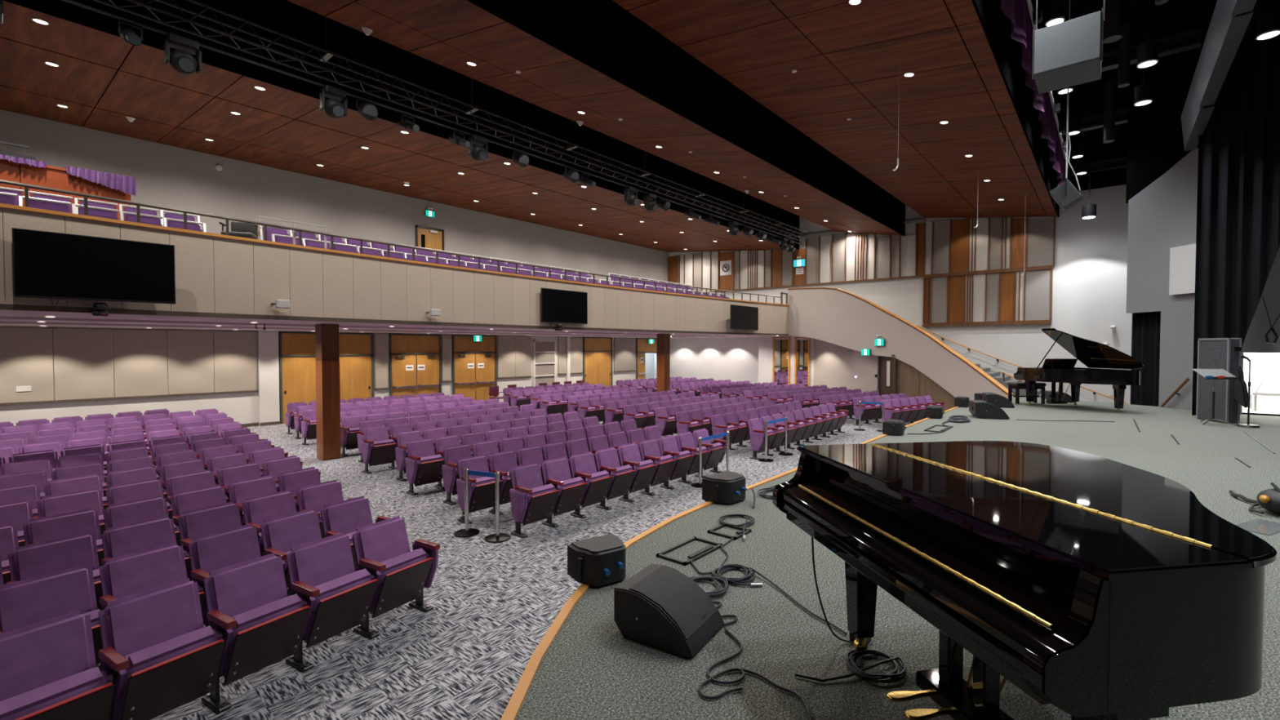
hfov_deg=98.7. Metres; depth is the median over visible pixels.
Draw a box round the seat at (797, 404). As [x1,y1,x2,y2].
[791,400,809,409]
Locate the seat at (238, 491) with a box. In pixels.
[227,475,276,525]
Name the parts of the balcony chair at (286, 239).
frame, backrest, seat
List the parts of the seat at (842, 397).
backrest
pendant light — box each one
[1067,90,1079,135]
[1075,138,1087,174]
[1081,142,1096,218]
[1133,6,1152,106]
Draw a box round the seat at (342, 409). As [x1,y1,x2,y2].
[340,406,347,416]
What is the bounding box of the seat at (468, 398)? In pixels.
[458,396,473,404]
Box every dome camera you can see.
[92,302,108,316]
[555,323,562,330]
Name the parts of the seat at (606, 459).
foot plate, backrest, armrest, edge trim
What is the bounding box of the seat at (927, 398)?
[923,395,945,408]
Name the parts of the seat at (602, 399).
backrest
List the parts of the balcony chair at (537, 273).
backrest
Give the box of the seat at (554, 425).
[546,420,566,432]
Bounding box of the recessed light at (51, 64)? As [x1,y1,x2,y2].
[44,61,58,66]
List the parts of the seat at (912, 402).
backrest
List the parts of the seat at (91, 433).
backrest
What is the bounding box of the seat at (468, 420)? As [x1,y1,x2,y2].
[457,415,477,432]
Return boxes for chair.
[0,186,24,205]
[0,191,17,204]
[18,195,71,213]
[28,191,73,213]
[71,204,119,219]
[74,197,118,213]
[118,204,159,221]
[120,211,163,226]
[160,209,200,226]
[163,217,206,232]
[218,221,261,239]
[260,225,289,241]
[271,233,303,245]
[288,229,319,245]
[302,238,330,249]
[317,234,346,247]
[329,242,359,253]
[343,238,370,252]
[355,246,383,256]
[368,241,394,254]
[380,249,406,259]
[391,243,416,257]
[403,253,428,262]
[414,246,435,260]
[425,256,448,265]
[433,248,456,263]
[444,258,467,267]
[453,252,474,266]
[464,261,485,270]
[471,254,492,268]
[482,263,502,272]
[488,257,508,266]
[488,386,502,399]
[499,266,519,274]
[504,259,524,272]
[507,384,516,389]
[515,268,533,275]
[520,262,538,274]
[530,270,549,278]
[534,263,552,276]
[538,382,546,386]
[545,272,563,279]
[549,266,564,278]
[551,382,559,386]
[560,274,577,281]
[562,267,578,279]
[573,275,589,283]
[574,269,591,281]
[576,380,583,384]
[586,277,602,284]
[598,279,613,285]
[607,272,622,285]
[609,280,625,287]
[618,274,631,283]
[622,282,636,288]
[628,275,643,288]
[633,283,647,289]
[638,277,652,285]
[644,284,657,290]
[648,279,661,288]
[653,285,665,292]
[657,280,670,290]
[663,287,675,293]
[666,281,678,291]
[673,288,686,293]
[674,282,686,292]
[682,284,693,293]
[683,288,695,295]
[692,290,704,296]
[701,291,712,297]
[709,292,720,297]
[717,293,729,298]
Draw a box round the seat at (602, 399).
[600,395,611,424]
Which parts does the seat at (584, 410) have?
panel, backrest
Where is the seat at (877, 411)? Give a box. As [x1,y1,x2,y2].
[862,395,881,424]
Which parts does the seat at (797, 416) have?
backrest, armrest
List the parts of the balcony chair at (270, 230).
frame, backrest, seat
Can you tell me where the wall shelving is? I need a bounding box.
[533,340,555,386]
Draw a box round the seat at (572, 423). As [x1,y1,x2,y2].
[564,417,583,430]
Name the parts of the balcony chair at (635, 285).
backrest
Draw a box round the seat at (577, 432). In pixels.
[565,426,586,440]
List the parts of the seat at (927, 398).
backrest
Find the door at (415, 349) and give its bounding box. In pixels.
[388,333,441,398]
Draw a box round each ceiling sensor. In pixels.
[125,116,135,122]
[361,26,373,35]
[576,120,583,125]
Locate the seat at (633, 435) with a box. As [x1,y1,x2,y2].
[626,427,644,444]
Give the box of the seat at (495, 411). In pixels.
[485,407,502,420]
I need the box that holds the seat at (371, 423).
[356,418,390,462]
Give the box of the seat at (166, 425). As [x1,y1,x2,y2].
[144,422,176,439]
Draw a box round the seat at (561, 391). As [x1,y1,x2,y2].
[552,389,563,395]
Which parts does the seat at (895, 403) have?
backrest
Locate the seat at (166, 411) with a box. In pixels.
[143,408,169,417]
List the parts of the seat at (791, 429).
backrest, armrest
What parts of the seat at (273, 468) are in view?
backrest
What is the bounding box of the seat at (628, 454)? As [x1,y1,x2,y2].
[617,442,657,502]
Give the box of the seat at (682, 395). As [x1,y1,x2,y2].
[677,392,686,399]
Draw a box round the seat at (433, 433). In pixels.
[422,426,446,455]
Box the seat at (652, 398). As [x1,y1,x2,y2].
[648,395,659,401]
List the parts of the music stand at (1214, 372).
leg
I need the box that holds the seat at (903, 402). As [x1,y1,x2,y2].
[898,397,919,426]
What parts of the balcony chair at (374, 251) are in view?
backrest, seat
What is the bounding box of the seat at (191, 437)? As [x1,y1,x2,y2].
[186,431,218,449]
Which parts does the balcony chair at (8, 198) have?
seat, backrest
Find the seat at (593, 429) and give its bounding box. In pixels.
[584,423,604,439]
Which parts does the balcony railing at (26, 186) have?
post, post, post, post, post, post, post, post, post, post, post, post, post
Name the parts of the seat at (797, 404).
backrest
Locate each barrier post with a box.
[453,467,479,537]
[484,471,511,542]
[690,436,702,488]
[725,431,729,471]
[758,420,773,462]
[778,416,793,455]
[853,400,865,431]
[876,401,884,431]
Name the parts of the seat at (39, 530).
backrest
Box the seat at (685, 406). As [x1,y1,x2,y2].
[677,403,689,411]
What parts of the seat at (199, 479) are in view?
armrest, backrest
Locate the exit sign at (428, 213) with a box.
[424,206,434,217]
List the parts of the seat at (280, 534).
armrest, backrest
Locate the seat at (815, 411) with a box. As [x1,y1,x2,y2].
[809,405,832,439]
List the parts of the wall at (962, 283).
wood panel, fabric panel, fabric panel, fabric panel, fabric panel, fabric panel, fabric panel, fabric panel, wood panel, fabric panel, fabric panel, fabric panel, fabric panel, fabric panel, fabric panel, fabric panel, fabric panel, wood panel, fabric panel, wood panel, fabric panel, fabric panel, fabric panel, fabric panel, fabric panel, fabric panel, fabric panel, fabric panel, fabric panel, rail, fabric panel, fabric panel, fabric panel, wood panel, wood panel, fabric panel, wood panel, fabric panel, fabric panel, wood panel, wood panel, fabric panel, fabric panel, fabric panel, fabric panel, fabric panel, fabric panel, fabric panel, rail, rail, rail, fabric panel, fabric panel, fabric panel, wood panel, fabric panel, fabric panel, wood panel, fabric panel, fabric panel, fabric panel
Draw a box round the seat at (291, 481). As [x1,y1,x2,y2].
[277,466,342,512]
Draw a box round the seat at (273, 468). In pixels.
[262,455,320,492]
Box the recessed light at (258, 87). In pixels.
[253,85,266,90]
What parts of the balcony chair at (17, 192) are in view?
backrest, seat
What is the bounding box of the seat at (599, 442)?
[586,433,617,453]
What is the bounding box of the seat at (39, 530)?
[22,508,104,566]
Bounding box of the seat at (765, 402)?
[760,398,774,407]
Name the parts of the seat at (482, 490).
panel, foot plate, armrest, backrest, edge trim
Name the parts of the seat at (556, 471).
foot plate, armrest, backrest, edge trim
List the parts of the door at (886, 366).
pane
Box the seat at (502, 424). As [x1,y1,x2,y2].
[490,418,511,437]
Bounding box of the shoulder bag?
[1228,482,1279,514]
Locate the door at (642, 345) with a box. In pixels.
[635,337,657,379]
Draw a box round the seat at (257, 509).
[241,489,296,556]
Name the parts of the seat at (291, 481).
backrest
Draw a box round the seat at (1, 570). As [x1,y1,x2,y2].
[0,555,4,585]
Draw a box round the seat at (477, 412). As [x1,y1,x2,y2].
[467,408,485,422]
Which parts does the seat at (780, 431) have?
backrest, armrest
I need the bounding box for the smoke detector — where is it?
[215,164,222,170]
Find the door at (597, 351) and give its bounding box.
[582,337,612,386]
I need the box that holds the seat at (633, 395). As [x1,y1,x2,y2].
[631,393,640,399]
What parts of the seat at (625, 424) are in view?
backrest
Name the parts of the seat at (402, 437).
panel, foot plate, armrest, backrest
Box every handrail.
[916,324,1126,404]
[1000,371,1047,391]
[1160,377,1190,407]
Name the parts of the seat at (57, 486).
backrest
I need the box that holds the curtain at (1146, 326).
[1131,311,1160,406]
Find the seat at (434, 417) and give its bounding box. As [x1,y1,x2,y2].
[428,412,448,427]
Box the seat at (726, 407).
[722,403,734,413]
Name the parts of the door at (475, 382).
transom panel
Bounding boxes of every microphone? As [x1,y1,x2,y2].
[893,62,899,171]
[973,168,978,228]
[1020,194,1026,275]
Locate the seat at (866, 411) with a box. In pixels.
[851,396,873,426]
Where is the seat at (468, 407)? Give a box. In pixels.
[462,404,478,416]
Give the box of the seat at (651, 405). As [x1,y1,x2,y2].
[648,400,660,425]
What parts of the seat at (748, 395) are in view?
backrest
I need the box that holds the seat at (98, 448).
[60,444,106,470]
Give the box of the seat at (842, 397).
[837,393,853,416]
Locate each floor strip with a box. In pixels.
[1170,434,1179,444]
[1235,457,1250,467]
[1244,431,1275,453]
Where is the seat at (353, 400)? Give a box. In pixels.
[347,397,364,405]
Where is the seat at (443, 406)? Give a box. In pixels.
[440,402,455,412]
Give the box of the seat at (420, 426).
[413,420,435,439]
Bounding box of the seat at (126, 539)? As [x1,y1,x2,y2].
[101,515,191,577]
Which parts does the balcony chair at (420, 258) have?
backrest, seat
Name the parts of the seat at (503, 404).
backrest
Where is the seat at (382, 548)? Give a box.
[351,515,439,639]
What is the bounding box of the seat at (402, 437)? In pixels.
[395,430,422,481]
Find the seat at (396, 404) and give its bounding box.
[389,402,407,416]
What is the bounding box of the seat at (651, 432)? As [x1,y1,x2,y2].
[643,424,667,439]
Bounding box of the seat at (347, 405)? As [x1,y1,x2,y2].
[340,401,354,416]
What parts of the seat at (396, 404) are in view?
backrest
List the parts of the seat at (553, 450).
backrest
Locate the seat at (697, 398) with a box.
[691,395,702,403]
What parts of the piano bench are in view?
leg, leg, leg, leg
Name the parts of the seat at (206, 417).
backrest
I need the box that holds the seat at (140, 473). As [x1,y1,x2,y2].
[105,465,167,502]
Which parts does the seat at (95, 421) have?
backrest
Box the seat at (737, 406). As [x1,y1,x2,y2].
[733,402,744,411]
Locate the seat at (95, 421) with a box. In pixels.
[75,417,110,435]
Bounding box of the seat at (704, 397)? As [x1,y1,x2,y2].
[701,395,711,401]
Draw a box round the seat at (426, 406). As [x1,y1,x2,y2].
[423,403,439,414]
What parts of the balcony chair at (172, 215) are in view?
frame, backrest, frame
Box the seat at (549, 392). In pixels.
[542,390,552,395]
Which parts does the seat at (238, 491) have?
armrest, backrest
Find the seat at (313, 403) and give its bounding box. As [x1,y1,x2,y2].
[307,400,315,408]
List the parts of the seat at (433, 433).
backrest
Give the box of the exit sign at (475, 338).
[472,335,481,341]
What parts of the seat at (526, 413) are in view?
backrest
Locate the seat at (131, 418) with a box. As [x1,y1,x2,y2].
[108,415,144,432]
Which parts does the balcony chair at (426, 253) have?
backrest, seat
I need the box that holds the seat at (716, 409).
[711,404,724,414]
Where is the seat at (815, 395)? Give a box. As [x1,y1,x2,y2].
[811,391,820,400]
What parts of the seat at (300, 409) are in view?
panel, backrest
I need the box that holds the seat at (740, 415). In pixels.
[734,409,750,447]
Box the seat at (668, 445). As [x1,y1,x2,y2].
[657,434,693,489]
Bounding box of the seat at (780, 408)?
[774,403,786,413]
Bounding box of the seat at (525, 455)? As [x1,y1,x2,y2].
[515,444,543,484]
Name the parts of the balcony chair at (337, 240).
backrest, seat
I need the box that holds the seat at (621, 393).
[619,390,628,395]
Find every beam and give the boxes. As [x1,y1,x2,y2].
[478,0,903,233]
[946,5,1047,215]
[1057,107,1128,136]
[1067,155,1126,176]
[1101,26,1201,71]
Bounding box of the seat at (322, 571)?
[285,532,377,671]
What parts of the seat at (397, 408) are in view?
backrest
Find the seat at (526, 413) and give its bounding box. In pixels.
[514,409,531,424]
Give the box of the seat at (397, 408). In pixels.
[387,406,407,422]
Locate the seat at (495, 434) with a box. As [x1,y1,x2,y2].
[484,428,506,452]
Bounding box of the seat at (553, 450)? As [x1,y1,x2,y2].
[541,440,571,475]
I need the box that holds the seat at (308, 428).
[300,408,316,445]
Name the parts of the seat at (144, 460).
backrest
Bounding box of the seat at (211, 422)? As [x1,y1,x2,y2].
[207,416,245,431]
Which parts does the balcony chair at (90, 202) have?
frame, backrest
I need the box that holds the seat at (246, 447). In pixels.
[237,439,288,462]
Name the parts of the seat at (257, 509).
armrest, backrest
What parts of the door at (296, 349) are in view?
transom panel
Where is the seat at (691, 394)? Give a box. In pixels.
[685,391,695,397]
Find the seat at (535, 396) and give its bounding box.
[529,391,541,408]
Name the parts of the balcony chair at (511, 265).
backrest, seat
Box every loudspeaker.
[1031,0,1104,93]
[1195,337,1241,423]
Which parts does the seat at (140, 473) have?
backrest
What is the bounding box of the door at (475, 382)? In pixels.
[451,334,497,403]
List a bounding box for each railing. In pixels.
[0,179,780,302]
[257,215,326,248]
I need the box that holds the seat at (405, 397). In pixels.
[400,394,414,403]
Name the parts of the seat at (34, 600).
backrest, edge trim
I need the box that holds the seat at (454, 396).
[450,394,464,401]
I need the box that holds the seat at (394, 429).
[388,422,413,469]
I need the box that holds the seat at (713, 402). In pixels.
[709,399,719,408]
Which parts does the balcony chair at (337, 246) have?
backrest, seat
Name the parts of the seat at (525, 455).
backrest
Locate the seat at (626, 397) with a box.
[621,394,631,399]
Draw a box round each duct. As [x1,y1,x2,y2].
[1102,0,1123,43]
[1102,79,1115,142]
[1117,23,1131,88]
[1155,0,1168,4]
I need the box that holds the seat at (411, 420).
[406,414,427,430]
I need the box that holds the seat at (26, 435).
[0,430,33,444]
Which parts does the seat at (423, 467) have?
panel, foot plate, armrest, backrest, edge trim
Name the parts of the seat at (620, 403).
backrest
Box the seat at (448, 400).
[442,398,457,406]
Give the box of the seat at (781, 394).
[777,391,792,402]
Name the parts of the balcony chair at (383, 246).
backrest, seat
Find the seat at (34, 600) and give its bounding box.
[0,564,102,670]
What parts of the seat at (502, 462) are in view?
foot plate, armrest, backrest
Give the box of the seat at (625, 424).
[619,418,644,433]
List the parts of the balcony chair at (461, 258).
backrest, seat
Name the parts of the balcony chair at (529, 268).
seat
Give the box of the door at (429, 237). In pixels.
[415,225,444,253]
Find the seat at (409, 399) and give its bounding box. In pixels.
[406,396,421,405]
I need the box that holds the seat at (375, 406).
[368,403,388,412]
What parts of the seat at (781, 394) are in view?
backrest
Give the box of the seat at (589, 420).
[582,415,603,429]
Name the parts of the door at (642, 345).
transom panel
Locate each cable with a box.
[688,576,762,596]
[690,537,733,574]
[697,627,745,699]
[711,564,847,635]
[712,600,722,608]
[718,514,755,540]
[720,614,737,626]
[739,667,811,719]
[751,488,755,507]
[757,487,773,498]
[761,480,788,493]
[795,648,906,683]
[811,537,860,667]
[907,428,947,434]
[942,417,970,425]
[949,415,967,419]
[1016,419,1115,422]
[1262,296,1279,343]
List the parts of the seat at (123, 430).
backrest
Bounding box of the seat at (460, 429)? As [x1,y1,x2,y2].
[447,424,469,444]
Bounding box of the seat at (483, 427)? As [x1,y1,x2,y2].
[469,421,490,440]
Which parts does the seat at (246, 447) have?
backrest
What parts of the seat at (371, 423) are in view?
panel, backrest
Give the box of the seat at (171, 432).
[146,428,179,447]
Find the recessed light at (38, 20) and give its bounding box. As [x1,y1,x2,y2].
[31,17,49,25]
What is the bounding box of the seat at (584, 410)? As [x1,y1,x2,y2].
[577,398,597,419]
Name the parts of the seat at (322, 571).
foot plate, armrest, backrest, edge trim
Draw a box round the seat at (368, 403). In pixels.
[355,400,372,410]
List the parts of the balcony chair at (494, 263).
backrest, seat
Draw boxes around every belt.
[468,470,494,477]
[702,432,727,440]
[767,417,785,424]
[861,401,881,404]
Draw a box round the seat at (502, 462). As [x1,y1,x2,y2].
[488,449,517,515]
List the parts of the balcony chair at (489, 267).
backrest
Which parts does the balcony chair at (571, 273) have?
seat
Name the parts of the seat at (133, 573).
armrest, backrest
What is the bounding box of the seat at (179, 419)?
[173,414,200,430]
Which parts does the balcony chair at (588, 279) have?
backrest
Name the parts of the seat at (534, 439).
backrest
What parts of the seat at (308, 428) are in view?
panel, backrest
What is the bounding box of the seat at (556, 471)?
[540,456,587,528]
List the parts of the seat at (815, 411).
backrest, armrest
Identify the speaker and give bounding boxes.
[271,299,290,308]
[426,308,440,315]
[567,533,625,587]
[702,471,746,504]
[882,418,906,435]
[925,405,945,418]
[954,395,968,407]
[1049,0,1083,210]
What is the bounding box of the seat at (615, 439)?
[607,430,627,448]
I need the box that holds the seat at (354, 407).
[348,404,368,414]
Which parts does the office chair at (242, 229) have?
arm, seat, backrest, arm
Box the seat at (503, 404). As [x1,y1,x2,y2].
[494,401,509,412]
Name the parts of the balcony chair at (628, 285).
backrest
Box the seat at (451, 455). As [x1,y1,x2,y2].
[441,443,471,505]
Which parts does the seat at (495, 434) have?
backrest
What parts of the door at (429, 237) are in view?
pane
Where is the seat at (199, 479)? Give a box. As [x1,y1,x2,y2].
[164,469,229,504]
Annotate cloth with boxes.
[0,154,46,168]
[65,165,136,196]
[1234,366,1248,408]
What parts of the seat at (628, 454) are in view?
foot plate, backrest, armrest, edge trim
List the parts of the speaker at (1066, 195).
cord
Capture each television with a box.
[12,227,175,307]
[540,287,587,327]
[729,304,758,330]
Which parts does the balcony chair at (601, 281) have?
backrest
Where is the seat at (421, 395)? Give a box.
[415,393,430,400]
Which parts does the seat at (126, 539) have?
armrest, backrest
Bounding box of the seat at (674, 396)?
[667,393,678,400]
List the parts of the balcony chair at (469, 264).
backrest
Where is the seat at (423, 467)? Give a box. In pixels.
[404,438,444,495]
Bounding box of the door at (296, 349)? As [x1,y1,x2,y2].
[278,331,373,423]
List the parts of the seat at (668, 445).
foot plate, backrest, armrest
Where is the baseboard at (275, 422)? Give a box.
[240,421,279,426]
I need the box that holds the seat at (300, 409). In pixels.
[293,404,315,439]
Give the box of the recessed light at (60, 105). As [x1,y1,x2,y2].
[56,104,68,107]
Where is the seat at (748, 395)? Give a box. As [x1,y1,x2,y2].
[742,390,760,401]
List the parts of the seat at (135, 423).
backrest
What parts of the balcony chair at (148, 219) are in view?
frame, backrest, seat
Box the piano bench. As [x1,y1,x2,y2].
[1007,382,1046,404]
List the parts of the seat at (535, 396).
panel, backrest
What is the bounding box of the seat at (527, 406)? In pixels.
[519,404,534,415]
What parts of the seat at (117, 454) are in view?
backrest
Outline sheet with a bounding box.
[1235,518,1279,535]
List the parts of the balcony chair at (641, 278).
seat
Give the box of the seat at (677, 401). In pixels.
[671,398,682,405]
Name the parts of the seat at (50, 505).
backrest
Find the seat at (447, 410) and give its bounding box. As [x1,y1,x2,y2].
[444,405,462,417]
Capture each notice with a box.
[405,364,413,370]
[417,364,425,369]
[467,363,474,368]
[477,363,484,368]
[795,266,803,274]
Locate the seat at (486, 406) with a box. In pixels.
[478,403,493,414]
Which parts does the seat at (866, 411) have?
panel, backrest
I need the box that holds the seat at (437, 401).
[425,399,441,407]
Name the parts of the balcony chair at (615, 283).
backrest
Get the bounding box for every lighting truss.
[61,0,807,245]
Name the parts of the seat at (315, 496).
armrest, backrest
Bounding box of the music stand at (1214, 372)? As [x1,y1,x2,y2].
[1191,368,1239,425]
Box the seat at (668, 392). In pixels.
[666,389,675,395]
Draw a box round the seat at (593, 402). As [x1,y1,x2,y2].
[588,397,604,421]
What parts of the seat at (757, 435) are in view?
backrest, panel, armrest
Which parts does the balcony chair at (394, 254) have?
backrest, seat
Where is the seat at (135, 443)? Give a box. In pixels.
[106,439,151,457]
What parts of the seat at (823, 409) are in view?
backrest, armrest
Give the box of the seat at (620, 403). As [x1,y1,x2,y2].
[615,399,627,420]
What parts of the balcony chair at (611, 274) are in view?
backrest, seat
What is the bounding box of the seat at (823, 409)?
[817,404,840,437]
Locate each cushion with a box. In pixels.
[0,666,113,719]
[1,560,9,572]
[17,530,24,541]
[31,508,38,517]
[40,492,44,499]
[80,608,100,626]
[92,568,101,582]
[96,538,102,550]
[98,514,104,524]
[102,482,106,489]
[102,496,107,504]
[112,625,222,719]
[166,502,172,510]
[173,524,179,532]
[183,550,189,557]
[189,567,191,581]
[190,580,203,592]
[201,591,208,626]
[219,594,307,678]
[240,511,244,525]
[257,532,262,553]
[275,483,279,492]
[281,551,290,575]
[289,412,296,427]
[294,498,297,508]
[298,416,303,431]
[302,568,374,643]
[306,420,315,437]
[345,427,359,448]
[346,531,355,543]
[368,439,395,465]
[368,547,429,613]
[403,449,408,471]
[413,454,444,484]
[451,467,457,493]
[468,476,501,508]
[499,471,510,501]
[520,483,556,523]
[546,401,557,411]
[551,476,585,514]
[555,400,567,413]
[580,470,610,506]
[585,407,596,416]
[595,405,604,416]
[605,464,633,497]
[612,409,622,420]
[628,459,654,491]
[632,413,644,419]
[642,411,653,428]
[649,454,673,484]
[661,416,675,435]
[669,450,691,479]
[686,445,707,474]
[688,421,698,430]
[698,418,710,429]
[702,442,722,469]
[724,425,735,432]
[731,422,746,443]
[756,429,773,452]
[769,426,784,448]
[774,399,784,404]
[781,424,795,444]
[791,422,804,441]
[801,400,809,407]
[803,419,813,433]
[810,400,818,406]
[813,417,822,427]
[822,415,830,421]
[830,413,838,418]
[836,402,846,411]
[862,404,871,412]
[868,404,879,419]
[892,408,900,414]
[898,407,909,418]
[905,406,917,422]
[1007,382,1046,386]
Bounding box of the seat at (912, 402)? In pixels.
[906,396,925,424]
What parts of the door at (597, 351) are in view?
transom panel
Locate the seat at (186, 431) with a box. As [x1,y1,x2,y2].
[181,424,212,443]
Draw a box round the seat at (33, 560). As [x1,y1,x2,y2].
[5,532,102,610]
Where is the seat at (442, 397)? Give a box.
[436,395,450,403]
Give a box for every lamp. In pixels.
[0,0,3,24]
[118,21,142,45]
[164,32,201,75]
[319,84,347,119]
[355,98,377,120]
[397,113,419,132]
[448,130,470,147]
[467,133,488,160]
[511,151,528,167]
[562,167,579,182]
[577,173,595,186]
[623,186,638,205]
[643,192,657,211]
[656,198,670,210]
[684,208,701,219]
[702,214,719,225]
[728,221,740,235]
[741,226,753,236]
[755,231,767,240]
[765,235,781,244]
[778,237,789,250]
[786,240,795,252]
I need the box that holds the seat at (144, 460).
[106,455,160,480]
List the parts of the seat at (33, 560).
backrest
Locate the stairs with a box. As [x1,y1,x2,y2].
[968,360,1040,397]
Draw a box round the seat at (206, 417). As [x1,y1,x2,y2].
[202,412,239,425]
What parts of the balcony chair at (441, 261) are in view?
backrest, seat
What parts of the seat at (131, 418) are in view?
backrest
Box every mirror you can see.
[772,337,790,385]
[794,337,809,386]
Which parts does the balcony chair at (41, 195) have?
backrest, seat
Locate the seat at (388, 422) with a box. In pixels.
[383,416,405,435]
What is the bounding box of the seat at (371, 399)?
[365,396,382,404]
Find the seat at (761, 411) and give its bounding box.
[755,405,768,418]
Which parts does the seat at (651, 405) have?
backrest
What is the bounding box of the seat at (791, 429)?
[771,413,797,452]
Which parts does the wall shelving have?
shelf, shelf, shelf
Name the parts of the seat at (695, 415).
backrest, armrest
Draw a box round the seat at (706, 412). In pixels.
[700,406,713,441]
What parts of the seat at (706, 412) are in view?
backrest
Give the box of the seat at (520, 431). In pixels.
[506,425,528,445]
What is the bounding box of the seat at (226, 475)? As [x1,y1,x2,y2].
[216,462,261,502]
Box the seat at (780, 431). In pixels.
[760,414,784,456]
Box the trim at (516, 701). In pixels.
[500,395,1008,719]
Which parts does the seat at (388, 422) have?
backrest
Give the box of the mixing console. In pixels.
[0,141,35,159]
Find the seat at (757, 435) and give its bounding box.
[746,417,776,459]
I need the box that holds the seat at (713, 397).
[710,393,719,399]
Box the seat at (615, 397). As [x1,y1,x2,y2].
[610,395,621,401]
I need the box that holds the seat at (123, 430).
[109,426,147,446]
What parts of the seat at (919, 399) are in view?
backrest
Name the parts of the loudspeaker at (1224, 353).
handle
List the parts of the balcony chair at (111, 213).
frame, backrest, seat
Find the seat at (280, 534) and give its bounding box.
[260,508,321,595]
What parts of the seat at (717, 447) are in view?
backrest, armrest, panel, armrest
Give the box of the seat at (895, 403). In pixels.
[889,398,911,422]
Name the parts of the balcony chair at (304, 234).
backrest, seat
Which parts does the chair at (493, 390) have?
backrest, seat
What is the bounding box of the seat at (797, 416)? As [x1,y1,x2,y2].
[791,408,816,445]
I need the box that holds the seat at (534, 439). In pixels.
[522,432,546,459]
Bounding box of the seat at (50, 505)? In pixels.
[36,488,105,538]
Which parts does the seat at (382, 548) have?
foot plate, armrest, backrest, edge trim, foot plate, panel, armrest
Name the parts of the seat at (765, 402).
backrest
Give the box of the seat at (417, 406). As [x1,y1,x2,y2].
[405,404,426,416]
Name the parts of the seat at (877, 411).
backrest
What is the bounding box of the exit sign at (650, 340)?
[648,338,653,343]
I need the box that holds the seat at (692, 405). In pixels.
[688,401,700,409]
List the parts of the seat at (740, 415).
backrest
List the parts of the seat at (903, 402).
backrest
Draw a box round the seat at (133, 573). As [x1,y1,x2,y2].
[98,542,205,610]
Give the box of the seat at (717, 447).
[692,428,726,478]
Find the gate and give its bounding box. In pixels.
[780,292,787,304]
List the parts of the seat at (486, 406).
backrest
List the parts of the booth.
panel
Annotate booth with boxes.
[0,159,131,220]
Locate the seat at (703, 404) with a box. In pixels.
[699,400,711,408]
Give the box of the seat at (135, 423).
[111,420,146,439]
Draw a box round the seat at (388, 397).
[382,395,399,404]
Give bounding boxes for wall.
[0,109,668,283]
[0,325,657,426]
[644,352,654,379]
[667,149,1132,404]
[758,336,813,386]
[787,287,1013,411]
[813,338,877,392]
[1125,47,1244,414]
[1241,246,1279,352]
[1242,352,1279,416]
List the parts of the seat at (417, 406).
backrest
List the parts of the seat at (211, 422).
backrest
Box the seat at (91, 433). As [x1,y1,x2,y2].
[71,429,108,451]
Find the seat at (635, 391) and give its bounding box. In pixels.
[628,389,637,395]
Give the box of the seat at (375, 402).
[373,399,389,407]
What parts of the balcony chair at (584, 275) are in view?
seat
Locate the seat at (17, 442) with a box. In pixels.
[0,437,25,453]
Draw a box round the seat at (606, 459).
[593,446,635,510]
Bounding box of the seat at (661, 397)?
[658,394,668,401]
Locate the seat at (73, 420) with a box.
[51,415,83,431]
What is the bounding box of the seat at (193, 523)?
[177,501,258,581]
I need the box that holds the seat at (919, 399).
[915,395,933,419]
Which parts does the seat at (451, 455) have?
panel, foot plate, armrest, backrest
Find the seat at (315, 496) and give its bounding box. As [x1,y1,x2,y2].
[296,480,353,538]
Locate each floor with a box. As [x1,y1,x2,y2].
[151,414,918,719]
[515,395,1279,719]
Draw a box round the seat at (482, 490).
[456,454,502,524]
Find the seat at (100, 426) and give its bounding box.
[75,423,110,437]
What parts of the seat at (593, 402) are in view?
backrest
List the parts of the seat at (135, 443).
backrest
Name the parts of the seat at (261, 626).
foot plate, armrest, backrest, edge trim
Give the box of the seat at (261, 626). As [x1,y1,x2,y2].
[200,552,310,713]
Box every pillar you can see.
[315,323,341,460]
[656,333,670,392]
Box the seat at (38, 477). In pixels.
[0,469,48,499]
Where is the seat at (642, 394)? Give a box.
[640,392,649,398]
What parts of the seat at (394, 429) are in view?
backrest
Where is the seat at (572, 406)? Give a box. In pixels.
[566,395,578,412]
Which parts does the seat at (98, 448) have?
backrest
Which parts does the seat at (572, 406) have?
panel, backrest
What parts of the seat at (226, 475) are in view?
armrest, backrest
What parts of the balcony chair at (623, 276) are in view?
seat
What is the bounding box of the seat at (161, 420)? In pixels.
[143,417,172,432]
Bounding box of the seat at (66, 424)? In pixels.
[39,421,74,433]
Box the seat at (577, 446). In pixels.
[564,437,594,459]
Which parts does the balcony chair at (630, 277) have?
seat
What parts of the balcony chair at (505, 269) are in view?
backrest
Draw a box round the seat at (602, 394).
[600,392,609,398]
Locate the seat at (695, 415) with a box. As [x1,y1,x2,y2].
[688,408,711,433]
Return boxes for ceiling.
[0,0,1217,252]
[0,299,791,337]
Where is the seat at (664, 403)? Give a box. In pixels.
[659,399,671,407]
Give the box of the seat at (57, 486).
[44,473,107,510]
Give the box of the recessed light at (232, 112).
[230,111,240,115]
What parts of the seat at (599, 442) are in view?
backrest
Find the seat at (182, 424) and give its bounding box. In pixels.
[177,419,205,436]
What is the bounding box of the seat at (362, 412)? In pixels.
[347,409,367,420]
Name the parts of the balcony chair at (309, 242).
backrest, seat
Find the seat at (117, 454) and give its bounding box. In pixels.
[105,446,156,473]
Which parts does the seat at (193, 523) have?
armrest, backrest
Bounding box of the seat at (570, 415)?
[562,410,582,422]
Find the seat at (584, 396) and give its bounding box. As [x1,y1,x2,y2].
[577,394,589,399]
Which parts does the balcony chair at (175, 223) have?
frame, backrest, seat, frame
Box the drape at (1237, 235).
[1191,0,1279,415]

